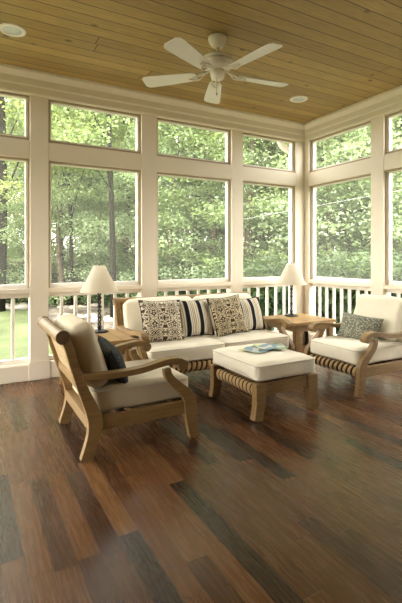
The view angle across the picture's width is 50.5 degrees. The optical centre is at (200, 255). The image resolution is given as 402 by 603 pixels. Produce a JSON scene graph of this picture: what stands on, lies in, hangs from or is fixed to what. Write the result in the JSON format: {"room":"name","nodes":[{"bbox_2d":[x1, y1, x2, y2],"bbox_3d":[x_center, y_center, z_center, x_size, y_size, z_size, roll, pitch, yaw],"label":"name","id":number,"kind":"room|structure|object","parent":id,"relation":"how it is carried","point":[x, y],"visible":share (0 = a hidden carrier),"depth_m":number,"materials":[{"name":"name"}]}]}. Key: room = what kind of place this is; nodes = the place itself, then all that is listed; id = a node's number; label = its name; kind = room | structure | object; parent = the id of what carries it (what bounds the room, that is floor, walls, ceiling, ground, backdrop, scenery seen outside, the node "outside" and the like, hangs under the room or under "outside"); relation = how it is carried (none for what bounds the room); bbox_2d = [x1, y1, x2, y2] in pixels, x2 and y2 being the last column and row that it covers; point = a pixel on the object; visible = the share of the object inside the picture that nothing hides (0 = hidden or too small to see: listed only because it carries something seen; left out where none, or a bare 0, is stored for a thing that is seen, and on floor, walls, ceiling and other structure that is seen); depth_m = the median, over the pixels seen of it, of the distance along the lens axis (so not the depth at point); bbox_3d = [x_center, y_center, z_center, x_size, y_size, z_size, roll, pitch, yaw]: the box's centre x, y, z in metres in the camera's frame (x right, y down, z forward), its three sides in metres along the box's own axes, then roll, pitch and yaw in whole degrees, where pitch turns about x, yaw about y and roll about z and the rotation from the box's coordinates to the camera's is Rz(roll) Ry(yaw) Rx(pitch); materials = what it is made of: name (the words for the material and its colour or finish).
{"room":"sunroom","nodes":[
{"label":"sunroom","id":0,"kind":"room"},
{"bbox_2d":[0,90,303,367],"bbox_3d":[-1.157,-0.280,4.323,5.965,2.900,0.125,0,0,-29],"label":"wall","id":1,"kind":"structure","parent":0,"point":[37,149],"depth_m":4.56,"materials":[{"name":"beige paint"}]},
{"bbox_2d":[0,294,28,364],"bbox_3d":[-2.117,0.682,3.806,1.083,0.652,0.050,0,0,-29],"label":"railing","id":2,"kind":"object","parent":1,"relation":"in","point":[12,360],"visible":0.88,"depth_m":3.99,"materials":[{"name":"white paint"}]},
{"bbox_2d":[0,91,29,288],"bbox_3d":[-2.112,-0.604,3.797,1.083,1.821,0.070,0,0,-29],"label":"window","id":3,"kind":"structure","parent":1,"relation":"in","point":[26,98],"depth_m":4.03,"materials":[{"name":"white paint"}]},
{"bbox_2d":[48,289,139,359],"bbox_3d":[-1.083,0.682,4.379,0.948,0.652,0.050,0,0,-29],"label":"railing","id":4,"kind":"object","parent":1,"relation":"in","point":[61,294],"visible":0.44,"depth_m":4.33,"materials":[{"name":"white paint"}]},
{"bbox_2d":[48,99,140,287],"bbox_3d":[-1.078,-0.604,4.370,0.948,1.821,0.070,0,0,-29],"label":"window","id":5,"kind":"structure","parent":1,"relation":"in","point":[50,102],"depth_m":4.38,"materials":[{"name":"white paint"}]},
{"bbox_2d":[0,63,303,141],"bbox_3d":[-1.164,-1.622,4.205,5.840,0.214,0.075,0,0,-29],"label":"trim","id":6,"kind":"structure","parent":1,"relation":"attached to","point":[13,78],"depth_m":4.49,"materials":[{"name":"beige paint"}]},
{"bbox_2d":[0,332,303,383],"bbox_3d":[-1.112,1.082,4.269,5.652,0.174,0.019,0,0,-29],"label":"baseboard","id":7,"kind":"structure","parent":1,"relation":"attached to","point":[36,370],"depth_m":3.99,"materials":[{"name":"beige paint"}]},
{"bbox_2d":[157,286,229,295],"bbox_3d":[-0.090,0.682,4.929,0.968,0.652,0.050,0,0,-29],"label":"railing","id":8,"kind":"object","parent":1,"relation":"in","point":[218,288],"visible":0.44,"depth_m":4.89,"materials":[{"name":"white paint"}]},
{"bbox_2d":[157,118,230,283],"bbox_3d":[-0.085,-0.604,4.920,0.968,1.821,0.070,0,0,-29],"label":"window","id":9,"kind":"structure","parent":1,"relation":"in","point":[227,278],"depth_m":5.04,"materials":[{"name":"white paint"}]},
{"bbox_2d":[243,284,293,332],"bbox_3d":[0.844,0.682,5.446,0.843,0.652,0.050,0,0,-29],"label":"railing","id":10,"kind":"object","parent":1,"relation":"in","point":[267,286],"visible":0.45,"depth_m":5.46,"materials":[{"name":"white paint"}]},
{"bbox_2d":[243,132,294,280],"bbox_3d":[0.849,-0.604,5.438,0.843,1.821,0.070,0,0,-29],"label":"window","id":11,"kind":"structure","parent":1,"relation":"in","point":[291,143],"depth_m":5.61,"materials":[{"name":"white paint"}]},
{"bbox_2d":[0,344,401,602],"bbox_3d":[0.413,1.210,1.489,5.965,0.080,6.605,0,0,-29],"label":"floor","id":12,"kind":"structure","parent":0,"point":[298,504],"depth_m":2.05,"materials":[{"name":"brown wood"}]},
{"bbox_2d":[59,329,135,384],"bbox_3d":[-0.943,0.940,3.776,0.550,0.460,0.590,0,0,-29],"label":"side table","id":13,"kind":"object","parent":12,"relation":"on","point":[114,336],"visible":0.18,"depth_m":3.71,"materials":[{"name":"brown wood"}]},
{"bbox_2d":[80,264,118,333],"bbox_3d":[-0.949,0.391,3.979,0.356,0.638,0.356,0,0,-29],"label":"table lamp","id":14,"kind":"object","parent":13,"relation":"on","point":[99,280],"visible":0.97,"depth_m":3.90,"materials":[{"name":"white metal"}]},
{"bbox_2d":[37,313,198,461],"bbox_3d":[-0.566,0.781,2.847,0.903,0.796,0.684,0,0,-29],"label":"armchair","id":15,"kind":"object","parent":12,"relation":"on","point":[91,390],"visible":0.98,"depth_m":2.59,"materials":[{"name":"brown wood"}]},
{"bbox_2d":[55,313,108,388],"bbox_3d":[-0.771,0.591,2.733,0.246,0.416,0.575,0,0,-29],"label":"cushion","id":16,"kind":"object","parent":15,"relation":"on","point":[90,358],"depth_m":2.50,"materials":[{"name":"beige fabric"}]},
{"bbox_2d":[98,335,127,383],"bbox_3d":[-0.574,0.678,2.757,0.162,0.289,0.410,0,0,-23],"label":"throw pillow","id":17,"kind":"object","parent":15,"relation":"on","point":[112,355],"visible":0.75,"depth_m":2.62,"materials":[{"name":"fabric"}]},
{"bbox_2d":[72,359,187,410],"bbox_3d":[-0.491,0.857,2.889,0.647,0.163,0.581,0,0,-29],"label":"seat cushion","id":18,"kind":"object","parent":15,"relation":"on","point":[144,389],"depth_m":2.65,"materials":[{"name":"beige fabric"}]},
{"bbox_2d":[113,291,295,372],"bbox_3d":[0.037,0.795,4.245,1.614,0.768,0.903,0,0,-29],"label":"sofa","id":19,"kind":"object","parent":12,"relation":"on","point":[197,351],"visible":0.49,"depth_m":4.05,"materials":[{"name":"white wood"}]},
{"bbox_2d":[123,296,192,337],"bbox_3d":[-0.404,0.606,4.269,0.756,0.390,0.237,0,0,-29],"label":"cushion","id":20,"kind":"object","parent":19,"relation":"on","point":[132,319],"depth_m":4.09,"materials":[{"name":"beige fabric"}]},
{"bbox_2d":[138,299,184,342],"bbox_3d":[-0.364,0.605,3.959,0.428,0.397,0.219,0,0,-25],"label":"throw pillow","id":21,"kind":"object","parent":19,"relation":"on","point":[161,320],"visible":0.89,"depth_m":3.90,"materials":[{"name":"fabric"}]},
{"bbox_2d":[132,335,224,361],"bbox_3d":[-0.250,0.857,3.988,0.757,0.163,0.648,0,0,-29],"label":"seat cushion","id":22,"kind":"object","parent":19,"relation":"on","point":[199,348],"depth_m":3.76,"materials":[{"name":"beige fabric"}]},
{"bbox_2d":[180,298,214,337],"bbox_3d":[-0.070,0.608,4.180,0.412,0.356,0.183,0,0,-33],"label":"throw pillow","id":23,"kind":"object","parent":19,"relation":"on","point":[195,316],"visible":0.75,"depth_m":4.13,"materials":[{"name":"fabric"}]},
{"bbox_2d":[192,293,251,329],"bbox_3d":[0.252,0.608,4.632,0.753,0.392,0.239,0,0,-29],"label":"cushion","id":24,"kind":"object","parent":19,"relation":"on","point":[241,295],"depth_m":4.58,"materials":[{"name":"beige fabric"}]},
{"bbox_2d":[207,294,248,336],"bbox_3d":[0.272,0.595,4.267,0.400,0.404,0.208,0,0,-23],"label":"throw pillow","id":25,"kind":"object","parent":19,"relation":"on","point":[227,313],"visible":0.99,"depth_m":4.21,"materials":[{"name":"fabric"}]},
{"bbox_2d":[204,330,288,346],"bbox_3d":[0.409,0.857,4.353,0.758,0.164,0.649,0,0,-29],"label":"seat cushion","id":26,"kind":"object","parent":19,"relation":"on","point":[253,336],"depth_m":4.14,"materials":[{"name":"beige fabric"}]},
{"bbox_2d":[239,297,265,329],"bbox_3d":[0.490,0.615,4.490,0.413,0.347,0.180,0,0,-34],"label":"throw pillow","id":27,"kind":"object","parent":19,"relation":"on","point":[251,308],"visible":0.62,"depth_m":4.46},
{"bbox_2d":[208,343,318,421],"bbox_3d":[0.486,0.969,3.414,0.616,0.418,0.657,0,0,-29],"label":"ottoman","id":28,"kind":"object","parent":12,"relation":"on","point":[272,371],"visible":1,"depth_m":3.20,"materials":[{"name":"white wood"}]},
{"bbox_2d":[239,343,287,352],"bbox_3d":[0.521,0.747,3.464,0.419,0.017,0.293,0,0,-37],"label":"magazine","id":29,"kind":"object","parent":28,"relation":"on","point":[256,348],"visible":1,"depth_m":3.45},
{"bbox_2d":[213,343,313,381],"bbox_3d":[0.487,0.834,3.415,0.574,0.148,0.657,0,0,-29],"label":"seat cushion","id":30,"kind":"object","parent":28,"relation":"on","point":[281,365],"depth_m":3.20,"materials":[{"name":"beige fabric"}]},
{"bbox_2d":[263,313,335,351],"bbox_3d":[1.114,0.940,4.893,0.598,0.460,0.590,0,0,-29],"label":"side table","id":31,"kind":"object","parent":12,"relation":"on","point":[300,324],"visible":0.63,"depth_m":4.76,"materials":[{"name":"brown wood"}]},
{"bbox_2d":[276,262,306,316],"bbox_3d":[1.071,0.391,5.052,0.356,0.638,0.356,0,0,-29],"label":"table lamp","id":32,"kind":"object","parent":31,"relation":"on","point":[291,275],"visible":1,"depth_m":4.97,"materials":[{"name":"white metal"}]},
{"bbox_2d":[303,294,401,397],"bbox_3d":[1.521,0.781,4.004,0.903,0.796,0.684,0,0,-29],"label":"armchair","id":33,"kind":"object","parent":12,"relation":"on","point":[364,357],"visible":0.85,"depth_m":3.82,"materials":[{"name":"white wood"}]},
{"bbox_2d":[311,336,401,364],"bbox_3d":[1.445,0.857,3.962,0.647,0.163,0.581,0,0,-29],"label":"seat cushion","id":34,"kind":"object","parent":33,"relation":"on","point":[335,350],"depth_m":3.78,"materials":[{"name":"beige fabric"}]},
{"bbox_2d":[337,311,383,339],"bbox_3d":[1.498,0.682,4.031,0.150,0.273,0.433,0,0,-42],"label":"lumbar pillow","id":35,"kind":"object","parent":33,"relation":"on","point":[354,326],"visible":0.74,"depth_m":4.00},
{"bbox_2d":[353,294,401,341],"bbox_3d":[1.726,0.591,4.117,0.246,0.416,0.575,0,0,-29],"label":"cushion","id":36,"kind":"object","parent":33,"relation":"on","point":[388,308],"depth_m":4.00,"materials":[{"name":"beige fabric"}]},
{"bbox_2d":[0,0,401,122],"bbox_3d":[0.413,-1.755,1.489,5.965,0.050,6.605,0,0,-29],"label":"ceiling","id":37,"kind":"structure","parent":0,"point":[336,54],"depth_m":3.50,"materials":[{"name":"brown wood"}]},
{"bbox_2d":[0,23,25,36],"bbox_3d":[-1.442,-1.725,3.259,0.196,0.010,0.196,0,0,-29],"label":"recessed light","id":38,"kind":"object","parent":37,"relation":"in","point":[13,30],"visible":1,"depth_m":3.25,"materials":[{"name":"white paint"}]},
{"bbox_2d":[142,32,288,103],"bbox_3d":[0.163,-1.491,3.359,1.194,0.476,1.201,0,0,-29],"label":"ceiling fan","id":39,"kind":"object","parent":37,"relation":"hanging from","point":[217,63],"visible":1,"depth_m":3.31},
{"bbox_2d":[290,96,307,102],"bbox_3d":[1.077,-1.725,4.689,0.196,0.010,0.196,0,0,-29],"label":"recessed light","id":40,"kind":"object","parent":37,"relation":"in","point":[296,99],"visible":1,"depth_m":4.69,"materials":[{"name":"white paint"}]},
{"bbox_2d":[304,109,401,336],"bbox_3d":[2.997,-0.280,2.850,0.125,2.900,6.482,0,0,-29],"label":"wall","id":41,"kind":"structure","parent":0,"point":[379,162],"depth_m":4.71,"materials":[{"name":"beige paint"}]},
{"bbox_2d":[304,331,314,344],"bbox_3d":[1.995,1.082,4.516,0.019,0.174,2.622,0,0,-29],"label":"baseboard","id":42,"kind":"structure","parent":41,"relation":"attached to","point":[307,337],"depth_m":5.58,"materials":[{"name":"beige paint"}]},
{"bbox_2d":[310,121,370,282],"bbox_3d":[1.704,-0.604,5.188,0.070,1.821,0.973,0,0,-29],"label":"window","id":43,"kind":"structure","parent":41,"relation":"in","point":[312,142],"depth_m":5.53,"materials":[{"name":"white paint"}]},
{"bbox_2d":[312,283,370,335],"bbox_3d":[1.713,0.682,5.193,0.050,0.652,0.973,0,0,-29],"label":"railing","id":44,"kind":"object","parent":41,"relation":"in","point":[326,286],"visible":0.52,"depth_m":5.28,"materials":[{"name":"white paint"}]},
{"bbox_2d":[304,85,401,141],"bbox_3d":[2.910,-1.622,2.801,0.075,0.214,6.480,0,0,-29],"label":"trim","id":45,"kind":"structure","parent":41,"relation":"attached to","point":[389,101],"depth_m":4.86,"materials":[{"name":"beige paint"}]},
{"bbox_2d":[385,110,401,284],"bbox_3d":[2.360,-0.604,4.005,0.070,1.821,1.398,0,0,-29],"label":"window","id":46,"kind":"structure","parent":41,"relation":"in","point":[388,118],"depth_m":4.59,"materials":[{"name":"white paint"}]},
{"bbox_2d":[387,289,401,297],"bbox_3d":[2.368,0.682,4.010,0.050,0.652,1.398,0,0,-29],"label":"railing","id":47,"kind":"object","parent":41,"relation":"in","point":[398,292],"visible":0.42,"depth_m":4.51,"materials":[{"name":"white paint"}]},
{"label":"outside","id":48,"kind":"structure","parent":0,"visible":0},
{"bbox_2d":[0,256,128,359],"bbox_3d":[3.901,0.334,13.593,120.000,2.937,120.000,0,0,-29],"label":"lawn","id":49,"kind":"structure","parent":48,"point":[21,316],"depth_m":9.60,"materials":[{"name":"green plant"}]},
{"bbox_2d":[15,304,27,309],"bbox_3d":[-5.941,1.705,14.135,0.609,0.233,0.435,0,0,-30],"label":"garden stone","id":50,"kind":"object","parent":49,"relation":"on","point":[17,306],"visible":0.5,"depth_m":13.98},
{"bbox_2d":[0,96,106,311],"bbox_3d":[-6.445,-3.868,13.243,6.743,11.888,6.421,0,0,14],"label":"tree","id":51,"kind":"object","parent":49,"relation":"on","point":[4,185],"visible":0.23,"depth_m":13.50,"materials":[{"name":"green plant"}]},
{"bbox_2d":[277,142,289,312],"bbox_3d":[1.152,0.038,5.811,0.279,3.464,0.103,0,0,-11],"label":"downspout","id":52,"kind":"object","parent":49,"relation":"on","point":[282,146],"visible":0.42,"depth_m":5.78,"materials":[{"name":"white paint"}]},
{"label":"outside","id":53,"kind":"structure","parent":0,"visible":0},
{"bbox_2d":[6,258,336,329],"bbox_3d":[6.349,0.727,29.811,60.000,1.944,54.000,0,0,-29],"label":"mulch bed","id":54,"kind":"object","parent":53,"point":[53,312],"depth_m":12.72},
{"bbox_2d":[6,261,24,302],"bbox_3d":[-7.184,0.941,16.002,2.551,1.979,2.585,0,0,40],"label":"shrub","id":55,"kind":"object","parent":54,"relation":"on","point":[8,265],"visible":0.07,"depth_m":15.91,"materials":[{"name":"green plant"}]},
{"bbox_2d":[6,263,54,303],"bbox_3d":[-6.316,1.032,15.714,2.296,1.781,2.327,0,0,-7],"label":"shrub","id":56,"kind":"object","parent":54,"relation":"on","point":[20,263],"visible":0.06,"depth_m":15.19,"materials":[{"name":"green plant"}]},
{"bbox_2d":[0,98,73,282],"bbox_3d":[-8.190,-2.948,14.938,6.548,9.998,6.613,0,0,-38],"label":"tree","id":57,"kind":"object","parent":54,"relation":"on","point":[20,251],"visible":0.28,"depth_m":14.27,"materials":[{"name":"green plant"}]},
{"bbox_2d":[6,258,82,302],"bbox_3d":[-5.684,0.950,16.033,2.585,1.979,2.551,0,0,-2],"label":"shrub","id":58,"kind":"object","parent":54,"relation":"on","point":[63,263],"visible":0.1,"depth_m":15.43,"materials":[{"name":"green plant"}]},
{"bbox_2d":[7,177,82,268],"bbox_3d":[-9.461,-2.760,25.992,7.014,8.977,7.538,0,0,-36],"label":"tree","id":59,"kind":"object","parent":54,"relation":"on","point":[13,177],"visible":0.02,"depth_m":25.22,"materials":[{"name":"green plant"}]},
{"bbox_2d":[5,105,103,300],"bbox_3d":[-7.121,-2.112,17.545,6.429,8.229,6.910,0,0,-28],"label":"tree","id":60,"kind":"object","parent":54,"relation":"on","point":[8,169],"visible":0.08,"depth_m":16.73,"materials":[{"name":"green plant"}]},
{"bbox_2d":[7,106,115,261],"bbox_3d":[-5.564,-2.769,16.738,4.334,9.368,4.308,0,0,-42],"label":"tree","id":61,"kind":"object","parent":54,"relation":"on","point":[56,106],"visible":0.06,"depth_m":16.06,"materials":[{"name":"green plant"}]},
{"bbox_2d":[7,98,120,226],"bbox_3d":[-6.960,-4.080,21.208,6.743,11.888,6.421,0,0,-2],"label":"tree","id":62,"kind":"object","parent":54,"relation":"on","point":[13,98],"visible":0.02,"depth_m":20.50,"materials":[{"name":"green plant"}]},
{"bbox_2d":[0,140,128,306],"bbox_3d":[-4.828,-0.976,14.779,4.676,5.985,5.026,0,0,-28],"label":"tree","id":63,"kind":"object","parent":54,"relation":"on","point":[60,202],"visible":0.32,"depth_m":14.26,"materials":[{"name":"green plant"}]},
{"bbox_2d":[3,106,127,305],"bbox_3d":[-4.341,-2.712,14.297,4.334,9.368,4.308,0,0,3],"label":"tree","id":64,"kind":"object","parent":54,"relation":"on","point":[71,300],"visible":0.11,"depth_m":13.73,"materials":[{"name":"green plant"}]},
{"bbox_2d":[6,111,125,254],"bbox_3d":[-5.865,-4.131,18.960,5.572,12.045,5.539,0,0,20],"label":"tree","id":65,"kind":"object","parent":54,"relation":"on","point":[74,111],"visible":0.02,"depth_m":18.04,"materials":[{"name":"green plant"}]},
{"bbox_2d":[48,263,97,305],"bbox_3d":[-4.762,1.054,15.638,2.296,1.781,2.327,0,0,35],"label":"shrub","id":66,"kind":"object","parent":54,"relation":"on","point":[55,268],"visible":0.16,"depth_m":15.04,"materials":[{"name":"green plant"}]},
{"bbox_2d":[17,113,135,268],"bbox_3d":[-5.002,-3.087,20.152,6.613,9.998,6.548,0,0,-35],"label":"tree","id":67,"kind":"object","parent":54,"relation":"on","point":[54,252],"visible":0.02,"depth_m":19.55,"materials":[{"name":"green plant"}]},
{"bbox_2d":[20,111,133,264],"bbox_3d":[-5.399,-3.741,19.540,6.406,11.294,6.100,0,0,33],"label":"tree","id":68,"kind":"object","parent":54,"relation":"on","point":[69,111],"visible":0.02,"depth_m":18.78,"materials":[{"name":"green plant"}]},
{"bbox_2d":[21,107,134,266],"bbox_3d":[-4.549,-3.088,16.766,4.644,10.038,4.616,0,0,22],"label":"tree","id":69,"kind":"object","parent":54,"relation":"on","point":[67,107],"visible":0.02,"depth_m":16.54,"materials":[{"name":"green plant"}]},
{"bbox_2d":[53,257,104,302],"bbox_3d":[-4.361,0.949,16.431,2.585,1.979,2.551,0,0,-7],"label":"shrub","id":70,"kind":"object","parent":54,"relation":"on","point":[55,257],"visible":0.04,"depth_m":16.06,"materials":[{"name":"green plant"}]},
{"bbox_2d":[91,315,99,324],"bbox_3d":[-2.661,1.696,11.092,0.489,0.315,0.636,0,0,23],"label":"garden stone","id":71,"kind":"object","parent":54,"relation":"on","point":[93,319],"visible":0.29,"depth_m":10.87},
{"bbox_2d":[104,316,112,321],"bbox_3d":[-2.425,1.701,11.171,0.513,0.284,0.652,0,0,4],"label":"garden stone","id":72,"kind":"object","parent":54,"relation":"on","point":[106,318],"visible":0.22,"depth_m":10.93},
{"bbox_2d":[22,103,199,317],"bbox_3d":[-2.216,-3.662,11.195,5.263,11.376,5.231,0,0,41],"label":"tree","id":73,"kind":"object","parent":54,"relation":"on","point":[92,136],"visible":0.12,"depth_m":10.91,"materials":[{"name":"green plant"}]},
{"bbox_2d":[86,253,135,306],"bbox_3d":[-2.091,0.909,14.417,2.806,2.177,2.844,0,0,31],"label":"shrub","id":74,"kind":"object","parent":54,"relation":"on","point":[107,300],"visible":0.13,"depth_m":13.79,"materials":[{"name":"green plant"}]},
{"bbox_2d":[52,112,186,280],"bbox_3d":[-2.782,-2.485,16.562,5.952,8.998,5.893,0,0,-43],"label":"tree","id":75,"kind":"object","parent":54,"relation":"on","point":[128,205],"visible":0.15,"depth_m":15.81,"materials":[{"name":"green plant"}]},
{"bbox_2d":[72,109,177,261],"bbox_3d":[-2.854,-2.720,16.388,4.334,9.368,4.308,0,0,17],"label":"tree","id":76,"kind":"object","parent":54,"relation":"on","point":[105,123],"visible":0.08,"depth_m":15.37,"materials":[{"name":"green plant"}]},
{"bbox_2d":[60,139,208,304],"bbox_3d":[-2.312,-1.139,15.358,5.340,6.359,4.968,0,0,26],"label":"tree","id":77,"kind":"object","parent":54,"relation":"on","point":[84,219],"visible":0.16,"depth_m":14.43,"materials":[{"name":"green plant"}]},
{"bbox_2d":[106,258,179,312],"bbox_3d":[-1.326,0.978,12.907,2.585,1.979,2.551,0,0,23],"label":"shrub","id":78,"kind":"object","parent":54,"relation":"on","point":[129,272],"visible":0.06,"depth_m":12.75,"materials":[{"name":"green plant"}]},
{"bbox_2d":[64,118,224,278],"bbox_3d":[-1.764,-2.908,15.974,6.548,9.998,6.613,0,0,-7],"label":"tree","id":79,"kind":"object","parent":54,"relation":"on","point":[129,128],"visible":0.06,"depth_m":14.61,"materials":[{"name":"green plant"}]},
{"bbox_2d":[125,257,194,297],"bbox_3d":[-0.811,0.901,12.541,2.806,2.177,2.844,0,0,37],"label":"shrub","id":80,"kind":"object","parent":54,"relation":"on","point":[160,260],"visible":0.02,"depth_m":11.95,"materials":[{"name":"green plant"}]},
{"bbox_2d":[74,120,259,296],"bbox_3d":[-0.746,-1.157,12.525,4.968,6.359,5.340,0,0,15],"label":"tree","id":81,"kind":"object","parent":54,"relation":"on","point":[170,239],"visible":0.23,"depth_m":11.83,"materials":[{"name":"green plant"}]},
{"bbox_2d":[103,116,274,264],"bbox_3d":[-0.424,-3.313,14.304,5.778,10.699,6.068,0,0,-36],"label":"tree","id":82,"kind":"object","parent":54,"relation":"on","point":[124,131],"visible":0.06,"depth_m":12.96,"materials":[{"name":"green plant"}]},
{"bbox_2d":[157,255,223,295],"bbox_3d":[-0.222,0.911,11.580,2.844,2.177,2.806,0,0,21],"label":"shrub","id":83,"kind":"object","parent":54,"relation":"on","point":[159,257],"visible":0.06,"depth_m":11.33,"materials":[{"name":"green plant"}]},
{"bbox_2d":[161,257,222,294],"bbox_3d":[0.120,0.907,11.770,2.844,2.177,2.806,0,0,-12],"label":"shrub","id":84,"kind":"object","parent":54,"relation":"on","point":[171,275],"visible":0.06,"depth_m":10.98,"materials":[{"name":"green plant"}]},
{"bbox_2d":[162,123,264,240],"bbox_3d":[0.430,-4.001,17.120,5.539,12.045,5.572,0,0,-39],"label":"tree","id":85,"kind":"object","parent":54,"relation":"on","point":[162,123],"visible":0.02,"depth_m":16.72,"materials":[{"name":"green plant"}]},
{"bbox_2d":[116,118,318,278],"bbox_3d":[0.638,-2.474,13.020,5.893,8.998,5.952,0,0,-26],"label":"tree","id":86,"kind":"object","parent":54,"relation":"on","point":[168,190],"visible":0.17,"depth_m":11.44,"materials":[{"name":"green plant"}]},
{"bbox_2d":[158,242,278,294],"bbox_3d":[0.523,0.839,11.214,3.102,2.375,3.061,0,0,29],"label":"shrub","id":87,"kind":"object","parent":54,"relation":"on","point":[259,255],"visible":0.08,"depth_m":10.77,"materials":[{"name":"green plant"}]},
{"bbox_2d":[158,130,284,259],"bbox_3d":[1.218,-2.027,16.943,6.910,8.229,6.429,0,0,12],"label":"tree","id":88,"kind":"object","parent":54,"relation":"on","point":[187,130],"visible":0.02,"depth_m":15.46,"materials":[{"name":"green plant"}]},
{"bbox_2d":[200,254,277,291],"bbox_3d":[1.016,0.923,10.682,2.806,2.177,2.844,0,0,42],"label":"shrub","id":89,"kind":"object","parent":54,"relation":"on","point":[213,254],"visible":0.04,"depth_m":10.26,"materials":[{"name":"green plant"}]},
{"bbox_2d":[210,260,288,314],"bbox_3d":[1.344,1.012,9.529,2.585,1.979,2.551,0,0,-2],"label":"shrub","id":90,"kind":"object","parent":54,"relation":"on","point":[216,270],"visible":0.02,"depth_m":9.34,"materials":[{"name":"green plant"}]},
{"bbox_2d":[193,254,334,330],"bbox_3d":[1.499,0.935,9.125,2.806,2.177,2.844,0,0,-35],"label":"shrub","id":91,"kind":"object","parent":54,"relation":"on","point":[279,296],"visible":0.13,"depth_m":8.54,"materials":[{"name":"green plant"}]},
{"bbox_2d":[190,141,337,250],"bbox_3d":[2.509,-2.415,17.761,7.014,8.977,7.538,0,0,33],"label":"tree","id":92,"kind":"object","parent":54,"relation":"on","point":[263,141],"visible":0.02,"depth_m":15.87,"materials":[{"name":"green plant"}]},
{"bbox_2d":[158,126,370,293],"bbox_3d":[1.552,-2.464,11.743,5.893,8.998,5.952,0,0,35],"label":"tree","id":93,"kind":"object","parent":54,"relation":"on","point":[246,238],"visible":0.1,"depth_m":11.21,"materials":[{"name":"green plant"}]},
{"bbox_2d":[166,134,364,265],"bbox_3d":[2.121,-1.677,13.390,5.845,7.481,6.282,0,0,20],"label":"tree","id":94,"kind":"object","parent":54,"relation":"on","point":[245,138],"visible":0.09,"depth_m":11.91,"materials":[{"name":"green plant"}]},
{"bbox_2d":[205,137,353,250],"bbox_3d":[3.099,-3.878,16.023,6.743,11.888,6.421,0,0,6],"label":"tree","id":95,"kind":"object","parent":54,"relation":"on","point":[335,137],"visible":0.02,"depth_m":13.83,"materials":[{"name":"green plant"}]},
{"bbox_2d":[186,125,401,271],"bbox_3d":[3.088,-2.929,12.476,6.548,9.998,6.613,0,0,34],"label":"tree","id":96,"kind":"object","parent":54,"relation":"on","point":[264,252],"visible":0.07,"depth_m":11.42,"materials":[{"name":"green plant"}]},
{"bbox_2d":[243,249,353,319],"bbox_3d":[1.931,0.936,9.280,2.806,2.177,2.844,0,0,15],"label":"shrub","id":97,"kind":"object","parent":54,"relation":"on","point":[265,256],"visible":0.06,"depth_m":8.50,"materials":[{"name":"green plant"}]},
{"bbox_2d":[251,245,353,331],"bbox_3d":[2.136,0.897,8.668,2.973,2.276,2.933,0,0,-39],"label":"shrub","id":98,"kind":"object","parent":54,"relation":"on","point":[266,273],"visible":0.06,"depth_m":8.08,"materials":[{"name":"green plant"}]},
{"bbox_2d":[243,248,393,333],"bbox_3d":[2.361,0.935,8.531,2.806,2.177,2.844,0,0,-25],"label":"shrub","id":99,"kind":"object","parent":54,"relation":"on","point":[319,268],"visible":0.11,"depth_m":7.54,"materials":[{"name":"green plant"}]},
{"bbox_2d":[243,115,401,264],"bbox_3d":[4.539,-2.912,12.886,6.548,9.998,6.613,0,0,-43],"label":"tree","id":100,"kind":"object","parent":54,"relation":"on","point":[346,243],"visible":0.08,"depth_m":11.02,"materials":[{"name":"green plant"}]},
{"bbox_2d":[243,124,401,262],"bbox_3d":[3.330,-1.309,11.474,5.260,6.733,5.654,0,0,23],"label":"tree","id":101,"kind":"object","parent":54,"relation":"on","point":[345,148],"visible":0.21,"depth_m":10.28,"materials":[{"name":"green plant"}]},
{"bbox_2d":[263,243,400,332],"bbox_3d":[2.682,0.897,8.363,2.933,2.276,2.973,0,0,22],"label":"shrub","id":102,"kind":"object","parent":54,"relation":"on","point":[351,269],"visible":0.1,"depth_m":7.46,"materials":[{"name":"green plant"}]},
{"bbox_2d":[270,128,399,241],"bbox_3d":[4.934,-3.848,13.301,6.743,11.888,6.421,0,0,42],"label":"tree","id":103,"kind":"object","parent":54,"relation":"on","point":[358,210],"visible":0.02,"depth_m":13.50,"materials":[{"name":"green plant"}]},
{"bbox_2d":[274,118,401,260],"bbox_3d":[5.212,-1.641,11.921,6.282,7.481,5.845,0,0,11],"label":"tree","id":104,"kind":"object","parent":54,"relation":"on","point":[334,139],"visible":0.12,"depth_m":10.72,"materials":[{"name":"green plant"}]},
{"bbox_2d":[284,116,401,255],"bbox_3d":[6.411,-3.371,12.657,7.203,10.998,7.274,0,0,-38],"label":"tree","id":105,"kind":"object","parent":54,"relation":"on","point":[398,174],"visible":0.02,"depth_m":11.43,"materials":[{"name":"green plant"}]},
{"bbox_2d":[316,243,401,329],"bbox_3d":[3.325,0.899,8.235,2.933,2.276,2.973,0,0,43],"label":"shrub","id":106,"kind":"object","parent":54,"relation":"on","point":[337,252],"visible":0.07,"depth_m":7.44,"materials":[{"name":"green plant"}]},
{"bbox_2d":[316,243,401,332],"bbox_3d":[3.018,0.899,8.452,2.933,2.276,2.973,0,0,3],"label":"shrub","id":107,"kind":"object","parent":54,"relation":"on","point":[333,252],"visible":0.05,"depth_m":7.47,"materials":[{"name":"green plant"}]},
{"bbox_2d":[316,247,401,315],"bbox_3d":[3.652,0.861,8.293,3.061,2.375,3.102,0,0,-12],"label":"shrub","id":108,"kind":"object","parent":54,"relation":"on","point":[394,268],"visible":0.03,"depth_m":7.65,"materials":[{"name":"green plant"}]},
{"bbox_2d":[316,247,401,321],"bbox_3d":[3.965,0.861,8.086,3.102,2.375,3.061,0,0,39],"label":"shrub","id":109,"kind":"object","parent":54,"relation":"on","point":[366,252],"visible":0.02,"depth_m":7.73,"materials":[{"name":"green plant"}]},
{"bbox_2d":[324,116,401,259],"bbox_3d":[6.886,-1.988,12.155,6.429,8.229,6.910,0,0,-37],"label":"tree","id":110,"kind":"object","parent":54,"relation":"on","point":[398,122],"visible":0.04,"depth_m":11.30,"materials":[{"name":"green plant"}]},
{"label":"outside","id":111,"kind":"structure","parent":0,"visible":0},
{"bbox_2d":[243,190,401,219],"bbox_3d":[2.332,-0.952,7.733,4.074,0.441,0.013,0,0,37],"label":"overhead cable","id":112,"kind":"object","parent":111,"point":[398,190],"visible":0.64,"depth_m":7.73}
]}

